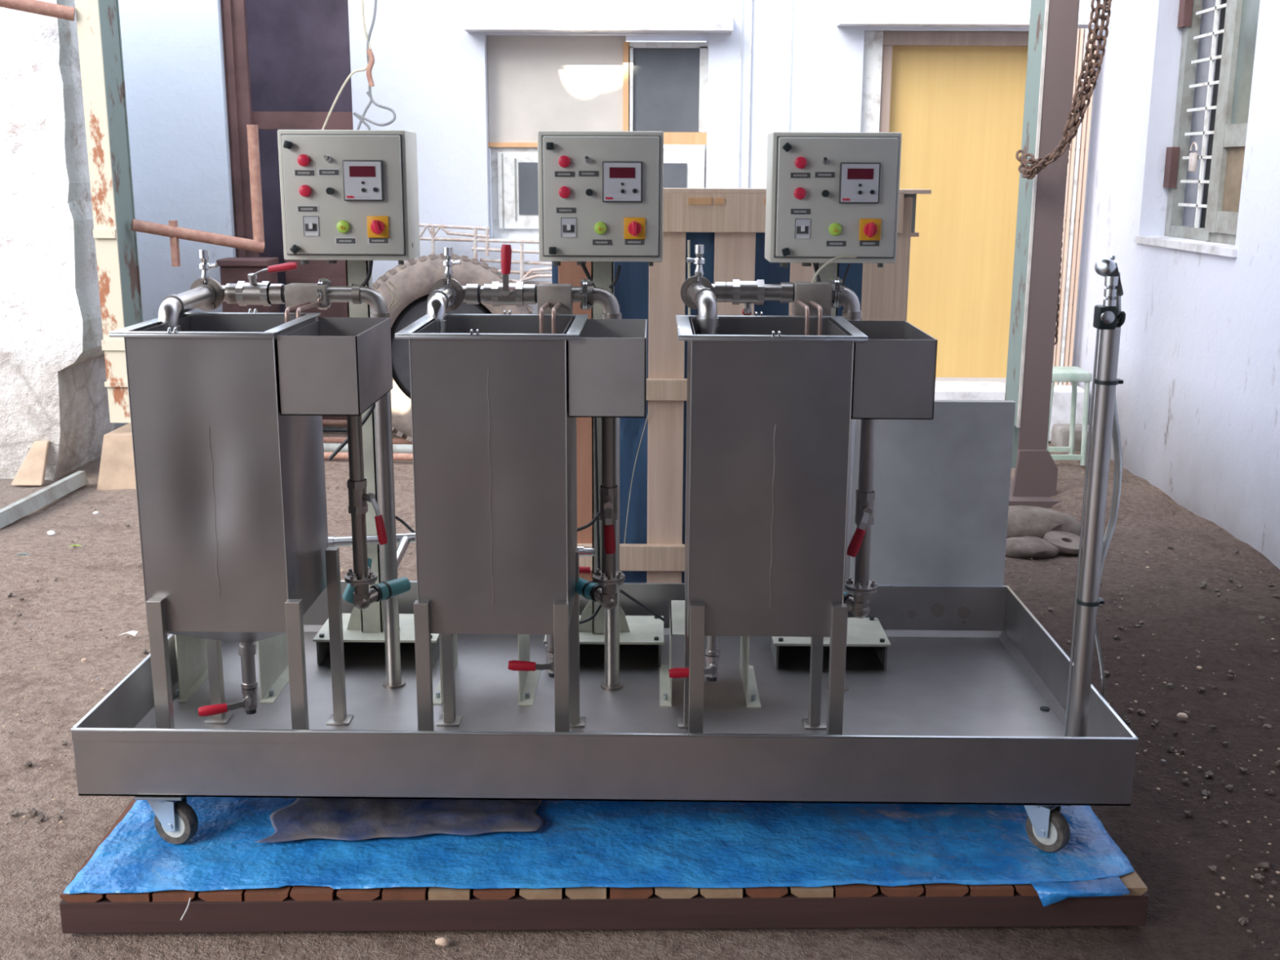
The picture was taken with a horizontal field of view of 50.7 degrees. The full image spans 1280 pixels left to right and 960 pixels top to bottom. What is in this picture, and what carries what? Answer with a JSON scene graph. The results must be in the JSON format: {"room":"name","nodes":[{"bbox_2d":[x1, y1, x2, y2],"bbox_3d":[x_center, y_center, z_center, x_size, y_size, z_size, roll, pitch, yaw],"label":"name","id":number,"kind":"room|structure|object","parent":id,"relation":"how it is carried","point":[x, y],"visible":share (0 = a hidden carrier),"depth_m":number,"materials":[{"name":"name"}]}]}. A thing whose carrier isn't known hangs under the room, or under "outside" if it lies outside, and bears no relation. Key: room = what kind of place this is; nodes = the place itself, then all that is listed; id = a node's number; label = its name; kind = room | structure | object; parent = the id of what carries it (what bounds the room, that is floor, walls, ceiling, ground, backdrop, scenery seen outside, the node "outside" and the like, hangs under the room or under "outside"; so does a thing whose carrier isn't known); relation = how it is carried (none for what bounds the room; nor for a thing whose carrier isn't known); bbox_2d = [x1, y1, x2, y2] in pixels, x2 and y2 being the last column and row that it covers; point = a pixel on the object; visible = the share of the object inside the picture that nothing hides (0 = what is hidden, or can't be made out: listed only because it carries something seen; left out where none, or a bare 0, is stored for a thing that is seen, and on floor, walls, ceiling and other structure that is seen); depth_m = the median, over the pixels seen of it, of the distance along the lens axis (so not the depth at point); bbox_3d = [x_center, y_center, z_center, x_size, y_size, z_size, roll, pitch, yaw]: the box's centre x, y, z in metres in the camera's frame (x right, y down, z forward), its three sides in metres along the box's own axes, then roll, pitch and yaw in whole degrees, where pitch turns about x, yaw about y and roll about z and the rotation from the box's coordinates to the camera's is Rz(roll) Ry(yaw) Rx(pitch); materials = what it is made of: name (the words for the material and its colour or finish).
{"room":"workshop yard","nodes":[
{"label":"workshop yard","id":0,"kind":"room"},
{"bbox_2d":[0,0,115,479],"bbox_3d":[-3.735,-1.482,6.775,2.129,3.049,0.715,0,13,1],"label":"sheet","id":1,"kind":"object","parent":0,"point":[53,371],"depth_m":6.52,"materials":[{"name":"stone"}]},
{"bbox_2d":[245,0,352,312],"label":"door","id":2,"kind":"structure","parent":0,"point":[299,51],"depth_m":9.23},
{"bbox_2d":[365,48,374,87],"bbox_3d":[-1.378,-2.107,6.900,0.047,0.188,0.024,0,13,1],"label":"cord","id":3,"kind":"object","parent":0,"point":[371,59],"visible":1,"depth_m":6.89,"materials":[{"name":"plastic"}]},
{"bbox_2d":[321,0,370,129],"bbox_3d":[-1.524,-2.136,6.916,0.296,0.770,0.010,0,13,1],"label":"hanging cable","id":4,"kind":"object","parent":3,"relation":"hanging from","point":[362,2],"visible":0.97,"depth_m":6.92,"materials":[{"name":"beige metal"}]},
{"bbox_2d":[352,0,395,129],"bbox_3d":[-1.370,-2.154,6.910,0.223,0.731,0.012,0,13,1],"label":"hanging cable","id":5,"kind":"object","parent":3,"relation":"hanging from","point":[357,115],"visible":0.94,"depth_m":6.96,"materials":[{"name":"white plastic"}]},
{"bbox_2d":[356,91,372,129],"bbox_3d":[-1.426,-1.900,6.969,0.095,0.206,0.012,0,13,1],"label":"hanging cable","id":6,"kind":"object","parent":5,"relation":"hanging from","point":[367,92],"visible":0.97,"depth_m":6.96,"materials":[{"name":"grey plastic"}]},
{"bbox_2d":[418,222,551,284],"bbox_3d":[-0.899,-0.862,7.897,0.783,1.258,0.061,0,13,1],"label":"wire rack","id":7,"kind":"object","parent":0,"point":[537,273],"visible":0.58,"depth_m":7.76,"materials":[{"name":"white metal"}]},
{"bbox_2d":[114,0,1103,426],"bbox_3d":[-3.005,-1.843,8.027,11.800,3.200,0.400,0,13,1],"label":"wall","id":8,"kind":"structure","parent":0,"point":[432,72],"depth_m":7.71,"materials":[{"name":"white paint"}]},
{"bbox_2d":[252,111,353,129],"bbox_3d":[-1.982,-2.103,7.904,0.669,0.100,0.100,0,13,1],"label":"lintel beam","id":9,"kind":"structure","parent":8,"relation":"attached to","point":[264,120],"depth_m":7.85,"materials":[{"name":"brown wood"}]},
{"bbox_2d":[284,259,347,419],"bbox_3d":[-1.908,-1.189,8.073,0.414,1.715,0.055,0,13,1],"label":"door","id":10,"kind":"structure","parent":8,"relation":"in","point":[312,273],"depth_m":8.05,"materials":[{"name":"brown wood"}]},
{"bbox_2d":[487,35,707,238],"bbox_3d":[-0.242,-2.002,7.861,1.283,1.182,0.068,0,13,1],"label":"window","id":11,"kind":"structure","parent":8,"relation":"in","point":[536,83],"depth_m":7.81,"materials":[{"name":"white glass"}]},
{"bbox_2d":[463,14,733,32],"bbox_3d":[-0.231,-2.559,7.553,1.496,0.091,0.140,0,13,1],"label":"trim","id":12,"kind":"structure","parent":8,"relation":"attached to","point":[473,23],"depth_m":7.51,"materials":[{"name":"white paint"}]},
{"bbox_2d":[737,0,742,188],"bbox_3d":[0.568,-1.737,7.791,0.006,2.932,0.006,0,13,1],"label":"conduit","id":13,"kind":"object","parent":8,"relation":"attached to","point":[741,0],"visible":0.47,"depth_m":7.68,"materials":[{"name":"white paint"}]},
{"bbox_2d":[746,0,752,188],"bbox_3d":[0.622,-1.736,7.790,0.012,2.932,0.012,0,13,1],"label":"conduit","id":14,"kind":"object","parent":8,"relation":"attached to","point":[751,1],"visible":0.47,"depth_m":7.68,"materials":[{"name":"white paint"}]},
{"bbox_2d":[860,30,1029,377],"bbox_3d":[1.817,-1.606,7.931,1.109,2.044,0.180,0,13,1],"label":"door","id":15,"kind":"structure","parent":8,"relation":"in","point":[955,100],"depth_m":7.91,"materials":[{"name":"yellow wood"}]},
{"bbox_2d":[836,13,1094,27],"bbox_3d":[1.816,-2.570,7.526,1.415,0.069,0.140,0,13,1],"label":"trim","id":16,"kind":"structure","parent":8,"relation":"attached to","point":[842,20],"depth_m":7.47,"materials":[{"name":"white paint"}]},
{"bbox_2d":[934,381,1084,441],"bbox_3d":[1.859,-0.407,7.913,1.411,0.298,0.350,0,13,1],"label":"trim","id":17,"kind":"structure","parent":8,"relation":"attached to","point":[944,390],"depth_m":7.72,"materials":[{"name":"white paint"}]},
{"bbox_2d":[0,426,1279,959],"bbox_3d":[-1.876,0.866,2.991,24.200,0.055,21.400,0,13,1],"label":"dirt ground","id":18,"kind":"structure","parent":0,"point":[1184,922],"depth_m":3.68,"materials":[{"name":"brown soil"}]},
{"bbox_2d":[11,440,49,485],"bbox_3d":[-2.993,-0.085,6.637,0.153,0.193,0.155,0,13,1],"label":"footing stone","id":19,"kind":"object","parent":18,"relation":"on","point":[32,472],"visible":1,"depth_m":6.62,"materials":[{"name":"beige stone"}]},
{"bbox_2d":[0,471,88,528],"bbox_3d":[-2.765,0.118,6.053,0.060,0.060,1.204,1,13,2],"label":"steel rail","id":20,"kind":"object","parent":18,"relation":"on","point":[11,513],"visible":1,"depth_m":6.18,"materials":[{"name":"grey metal"}]},
{"bbox_2d":[47,530,55,534],"bbox_3d":[-2.494,0.222,5.718,0.036,0.018,0.022,0,13,1],"label":"pebble","id":21,"kind":"object","parent":18,"relation":"on","point":[50,532],"visible":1,"depth_m":5.71,"materials":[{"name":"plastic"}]},
{"bbox_2d":[74,0,142,489],"bbox_3d":[-2.458,-1.942,6.345,0.374,4.050,0.420,0,13,1],"label":"steel column","id":22,"kind":"structure","parent":18,"relation":"on","point":[98,21],"depth_m":6.42,"materials":[{"name":"white metal"}]},
{"bbox_2d":[0,0,75,21],"bbox_3d":[-2.786,-2.145,6.082,0.442,0.130,0.060,-4,14,-19],"label":"bar","id":23,"kind":"object","parent":22,"relation":"attached to","point":[36,6],"visible":1,"depth_m":6.09,"materials":[{"name":"orange metal"}]},
{"bbox_2d":[130,124,264,266],"bbox_3d":[-2.180,-1.399,6.636,0.635,0.684,0.064,-7,15,-28],"label":"pipe rail","id":24,"kind":"object","parent":22,"relation":"attached to","point":[172,230],"visible":1,"depth_m":6.70,"materials":[{"name":"metal"}]},
{"bbox_2d":[117,631,137,635],"bbox_3d":[-1.696,0.506,4.478,0.060,0.010,0.042,0,13,1],"label":"paper scrap","id":25,"kind":"object","parent":18,"relation":"on","point":[132,633],"visible":1,"depth_m":4.46,"materials":[{"name":"white paper"}]},
{"bbox_2d":[220,0,260,257],"bbox_3d":[-2.322,-2.101,7.826,0.130,3.600,0.060,0,13,1],"label":"door frame","id":26,"kind":"structure","parent":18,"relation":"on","point":[233,14],"depth_m":7.80,"materials":[{"name":"brown wood"}]},
{"bbox_2d":[216,257,279,312],"bbox_3d":[-2.281,-0.799,7.957,0.292,1.002,0.255,0,13,1],"label":"wooden chest","id":27,"kind":"object","parent":18,"relation":"on","point":[233,269],"visible":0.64,"depth_m":7.77,"materials":[{"name":"brown wood"}]},
{"bbox_2d":[322,419,346,426],"bbox_3d":[-1.457,-0.337,8.113,1.193,0.040,0.040,1,13,3],"label":"pipe","id":28,"kind":"object","parent":18,"relation":"on","point":[325,422],"visible":0.02,"depth_m":8.12,"materials":[{"name":"brown metal"}]},
{"bbox_2d":[322,427,393,433],"bbox_3d":[-1.425,-0.287,7.932,1.166,0.024,0.024,1,13,3],"label":"pipe","id":29,"kind":"object","parent":18,"relation":"on","point":[325,429],"visible":0.02,"depth_m":7.94,"materials":[{"name":"metal"}]},
{"bbox_2d":[323,436,412,444],"bbox_3d":[-1.363,-0.216,7.588,1.115,0.040,0.040,1,13,3],"label":"pipe","id":30,"kind":"object","parent":18,"relation":"on","point":[326,439],"visible":0.26,"depth_m":7.59,"materials":[{"name":"orange metal"}]},
{"bbox_2d":[323,443,413,453],"bbox_3d":[-1.315,-0.165,7.322,1.076,0.060,0.060,1,13,3],"label":"pipe","id":31,"kind":"object","parent":18,"relation":"on","point":[328,447],"visible":0.22,"depth_m":7.31,"materials":[{"name":"grey paint"}]},
{"bbox_2d":[324,452,413,460],"bbox_3d":[-1.291,-0.124,7.186,1.055,0.040,0.040,1,13,3],"label":"pipe","id":32,"kind":"object","parent":18,"relation":"on","point":[340,455],"visible":0.32,"depth_m":7.18,"materials":[{"name":"orange metal"}]},
{"bbox_2d":[435,937,449,946],"bbox_3d":[-0.397,0.924,2.706,0.029,0.014,0.018,0,13,1],"label":"pebble","id":33,"kind":"object","parent":18,"relation":"on","point":[442,941],"visible":1,"depth_m":2.70,"materials":[{"name":"beige stone"}]},
{"bbox_2d":[372,253,533,441],"bbox_3d":[-1.090,-0.717,7.543,1.077,1.090,0.369,-3,13,-14],"label":"tyre","id":34,"kind":"object","parent":18,"relation":"on","point":[414,280],"visible":0.31,"depth_m":7.40,"materials":[{"name":"rubber"}]},
{"bbox_2d":[59,795,1147,933],"bbox_3d":[-0.078,0.730,3.381,2.251,0.088,1.381,0,13,1],"label":"wooden pallet","id":35,"kind":"object","parent":18,"relation":"on","point":[300,908],"visible":0.31,"depth_m":2.74,"materials":[{"name":"red wood"}]},
{"bbox_2d":[62,796,1134,906],"bbox_3d":[-0.062,0.701,3.334,2.207,0.041,1.314,0,13,1],"label":"tarpaulin","id":36,"kind":"object","parent":35,"relation":"on","point":[626,844],"visible":0.27,"depth_m":2.88,"materials":[{"name":"blue plastic"}]},
{"bbox_2d":[180,897,191,919],"bbox_3d":[-0.906,0.857,2.692,0.023,0.045,0.009,-6,14,-26],"label":"thread","id":37,"kind":"object","parent":36,"relation":"hanging from","point":[189,897],"visible":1,"depth_m":2.69,"materials":[{"name":"white fabric"}]},
{"bbox_2d":[254,797,545,842],"bbox_3d":[-0.520,0.682,3.261,0.634,0.017,0.780,0,13,1],"label":"plastic sheet","id":38,"kind":"object","parent":36,"relation":"on","point":[339,819],"visible":0.2,"depth_m":2.98,"materials":[{"name":"plastic"}]},
{"bbox_2d":[71,400,1137,852],"bbox_3d":[-0.072,0.285,3.318,2.231,0.803,1.100,0,13,1],"label":"tray","id":39,"kind":"object","parent":36,"relation":"on","point":[968,705],"depth_m":3.27,"materials":[{"name":"silver metal"}]},
{"bbox_2d":[109,308,392,729],"bbox_3d":[-0.827,0.129,3.022,0.500,0.981,0.432,0,13,1],"label":"tank","id":40,"kind":"object","parent":39,"relation":"in","point":[227,410],"visible":0.96,"depth_m":2.84,"materials":[{"name":"silver metal"}]},
{"bbox_2d":[158,248,415,688],"bbox_3d":[-0.811,0.007,3.271,0.547,1.107,0.518,0,13,1],"label":"pipework","id":41,"kind":"object","parent":39,"relation":"in","point":[206,293],"visible":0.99,"depth_m":3.24,"materials":[{"name":"silver metal"}]},
{"bbox_2d":[277,129,439,666],"bbox_3d":[-0.708,-0.192,3.516,0.339,1.388,0.316,0,13,1],"label":"control panel","id":42,"kind":"object","parent":39,"relation":"on","point":[350,196],"visible":0.89,"depth_m":3.28,"materials":[{"name":"beige metal"}]},
{"bbox_2d":[323,155,331,162],"bbox_3d":[-0.750,-0.771,3.239,0.014,0.018,0.024,0,13,1],"label":"toggle switch","id":43,"kind":"object","parent":42,"relation":"attached to","point":[326,158],"depth_m":3.25,"materials":[{"name":"silver metal"}]},
{"bbox_2d":[337,220,350,233],"bbox_3d":[-0.722,-0.615,3.279,0.031,0.031,0.014,0,13,1],"label":"lamp","id":44,"kind":"object","parent":42,"relation":"attached to","point":[343,226],"depth_m":3.28,"materials":[{"name":"green plastic"}]},
{"bbox_2d":[370,219,384,234],"bbox_3d":[-0.637,-0.612,3.268,0.033,0.035,0.022,0,13,1],"label":"switch","id":45,"kind":"object","parent":42,"relation":"attached to","point":[377,226],"depth_m":3.27,"materials":[{"name":"red plastic"}]},
{"bbox_2d":[395,310,647,732],"bbox_3d":[-0.242,0.133,3.016,0.508,0.981,0.432,0,13,1],"label":"tank","id":46,"kind":"object","parent":39,"relation":"in","point":[496,401],"visible":0.96,"depth_m":2.81,"materials":[{"name":"silver metal"}]},
{"bbox_2d":[426,244,625,690],"bbox_3d":[-0.268,0.007,3.244,0.474,1.125,0.513,0,13,1],"label":"pipework","id":47,"kind":"object","parent":39,"relation":"in","point":[447,294],"visible":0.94,"depth_m":3.22,"materials":[{"name":"silver metal"}]},
{"bbox_2d":[537,130,665,667],"bbox_3d":[-0.091,-0.188,3.510,0.323,1.388,0.316,0,13,1],"label":"control panel","id":48,"kind":"object","parent":39,"relation":"on","point":[600,193],"visible":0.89,"depth_m":3.27,"materials":[{"name":"beige metal"}]},
{"bbox_2d":[585,155,591,163],"bbox_3d":[-0.124,-0.767,3.232,0.014,0.018,0.024,0,13,1],"label":"toggle switch","id":49,"kind":"object","parent":48,"relation":"attached to","point":[588,158],"depth_m":3.24,"materials":[{"name":"silver metal"}]},
{"bbox_2d":[594,222,607,234],"bbox_3d":[-0.096,-0.610,3.272,0.031,0.031,0.014,0,13,1],"label":"lamp","id":50,"kind":"object","parent":48,"relation":"attached to","point":[600,228],"depth_m":3.27,"materials":[{"name":"green plastic"}]},
{"bbox_2d":[627,221,641,235],"bbox_3d":[-0.013,-0.608,3.262,0.033,0.036,0.022,0,13,1],"label":"switch","id":51,"kind":"object","parent":48,"relation":"attached to","point":[634,228],"depth_m":3.26,"materials":[{"name":"red plastic"}]},
{"bbox_2d":[680,244,877,692],"bbox_3d":[0.320,0.015,3.225,0.453,1.125,0.486,0,13,1],"label":"pipework","id":52,"kind":"object","parent":39,"relation":"in","point":[808,299],"visible":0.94,"depth_m":3.20,"materials":[{"name":"silver metal"}]},
{"bbox_2d":[668,311,937,734],"bbox_3d":[0.335,0.138,3.010,0.535,0.981,0.432,0,13,1],"label":"tank","id":53,"kind":"object","parent":39,"relation":"in","point":[771,406],"visible":0.91,"depth_m":2.80,"materials":[{"name":"silver metal"}]},
{"bbox_2d":[764,132,902,670],"bbox_3d":[0.493,-0.177,3.476,0.352,1.388,0.373,0,13,1],"label":"control panel","id":54,"kind":"object","parent":39,"relation":"on","point":[832,198],"visible":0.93,"depth_m":3.26,"materials":[{"name":"beige metal"}]},
{"bbox_2d":[822,157,828,164],"bbox_3d":[0.444,-0.763,3.226,0.014,0.018,0.024,0,13,1],"label":"toggle switch","id":55,"kind":"object","parent":54,"relation":"attached to","point":[824,160],"depth_m":3.23,"materials":[{"name":"silver metal"}]},
{"bbox_2d":[828,222,841,235],"bbox_3d":[0.473,-0.606,3.267,0.031,0.031,0.014,0,13,1],"label":"lamp","id":56,"kind":"object","parent":54,"relation":"attached to","point":[834,228],"depth_m":3.26,"materials":[{"name":"green plastic"}]},
{"bbox_2d":[863,222,877,237],"bbox_3d":[0.557,-0.604,3.256,0.033,0.036,0.022,0,13,1],"label":"switch","id":57,"kind":"object","parent":54,"relation":"attached to","point":[870,228],"depth_m":3.26,"materials":[{"name":"red plastic"}]},
{"bbox_2d":[1064,254,1125,737],"bbox_3d":[1.001,0.075,2.951,0.102,1.136,0.382,5,14,19],"label":"vertical pipe","id":58,"kind":"object","parent":39,"relation":"on","point":[1108,317],"visible":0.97,"depth_m":2.80,"materials":[{"name":"silver metal"}]},
{"bbox_2d":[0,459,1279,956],"bbox_3d":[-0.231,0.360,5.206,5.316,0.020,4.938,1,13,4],"label":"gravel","id":59,"kind":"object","parent":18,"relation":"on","point":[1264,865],"visible":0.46,"depth_m":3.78,"materials":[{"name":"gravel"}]},
{"bbox_2d":[551,187,931,582],"bbox_3d":[0.299,-0.231,4.512,1.140,1.459,0.694,0,13,1],"label":"wooden crate","id":60,"kind":"object","parent":18,"relation":"on","point":[730,224],"visible":0.3,"depth_m":4.17,"materials":[{"name":"brown wood"}]},
{"bbox_2d":[1005,536,1058,558],"bbox_3d":[1.582,0.273,5.534,0.230,0.073,0.188,-5,14,-22],"label":"lump","id":61,"kind":"object","parent":18,"relation":"on","point":[1024,547],"visible":0.84,"depth_m":5.47,"materials":[{"name":"grey stone"}]},
{"bbox_2d":[1004,0,1079,508],"bbox_3d":[1.869,-1.869,6.049,0.293,4.020,0.470,0,13,1],"label":"steel column","id":62,"kind":"structure","parent":18,"relation":"on","point":[1053,24],"depth_m":6.16,"materials":[{"name":"grey metal"}]},
{"bbox_2d":[1015,0,1111,345],"bbox_3d":[1.850,-1.386,5.975,0.347,1.608,0.203,-2,13,-8],"label":"chain","id":63,"kind":"object","parent":62,"relation":"hanging from","point":[1073,122],"visible":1,"depth_m":5.85,"materials":[{"name":"metal"}]},
{"bbox_2d":[1006,505,1080,538],"bbox_3d":[1.693,0.180,5.808,0.442,0.131,0.305,0,13,1],"label":"lump","id":64,"kind":"object","parent":18,"relation":"on","point":[1023,521],"visible":0.53,"depth_m":5.70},
{"bbox_2d":[1043,531,1083,554],"bbox_3d":[1.763,0.258,5.581,0.182,0.054,0.181,0,13,1],"label":"disc","id":65,"kind":"object","parent":18,"relation":"on","point":[1065,542],"visible":0.8,"depth_m":5.56,"materials":[{"name":"grey stone"}]},
{"bbox_2d":[1046,366,1092,466],"bbox_3d":[2.247,-0.344,7.204,0.236,0.496,0.250,0,13,1],"label":"stool","id":66,"kind":"object","parent":18,"relation":"on","point":[1074,375],"visible":0.62,"depth_m":7.12,"materials":[{"name":"metal"}]},
{"bbox_2d":[1050,483,1174,520],"bbox_3d":[2.191,0.099,6.362,0.630,0.107,0.725,0,13,1],"label":"heap","id":67,"kind":"object","parent":18,"relation":"on","point":[1135,503],"visible":0.42,"depth_m":6.21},
{"bbox_2d":[1177,712,1187,719],"bbox_3d":[1.547,0.671,3.848,0.030,0.016,0.020,0,13,1],"label":"chip","id":68,"kind":"object","parent":18,"relation":"on","point":[1180,715],"visible":1,"depth_m":3.84,"materials":[{"name":"beige stone"}]},
{"bbox_2d":[1075,0,1279,569],"bbox_3d":[2.706,-0.775,1.022,0.380,4.300,14.400,0,13,1],"label":"wall","id":69,"kind":"structure","parent":0,"point":[1197,400],"depth_m":6.50,"materials":[{"name":"white paint"}]},
{"bbox_2d":[1048,423,1092,451],"bbox_3d":[2.475,-0.277,7.833,0.215,0.127,0.550,0,13,1],"label":"trim","id":70,"kind":"structure","parent":69,"relation":"attached to","point":[1060,432],"depth_m":7.58,"materials":[{"name":"grey concrete"}]},
{"bbox_2d":[1053,28,1097,385],"bbox_3d":[2.455,-1.435,7.724,0.148,2.188,0.035,0,13,1],"label":"gate","id":71,"kind":"object","parent":70,"relation":"on","point":[1079,145],"visible":0.38,"depth_m":7.71,"materials":[{"name":"beige metal"}]},
{"bbox_2d":[1133,0,1260,257],"bbox_3d":[2.732,-1.868,6.221,0.350,1.590,1.228,0,13,1],"label":"window","id":72,"kind":"structure","parent":69,"relation":"in","point":[1237,33],"depth_m":6.35,"materials":[{"name":"grey paint"}]},
{"bbox_2d":[1177,0,1226,227],"bbox_3d":[2.738,-1.969,6.484,0.015,1.510,0.450,0,13,1],"label":"grille","id":73,"kind":"object","parent":72,"relation":"attached to","point":[1216,9],"depth_m":6.54,"materials":[{"name":"white metal"}]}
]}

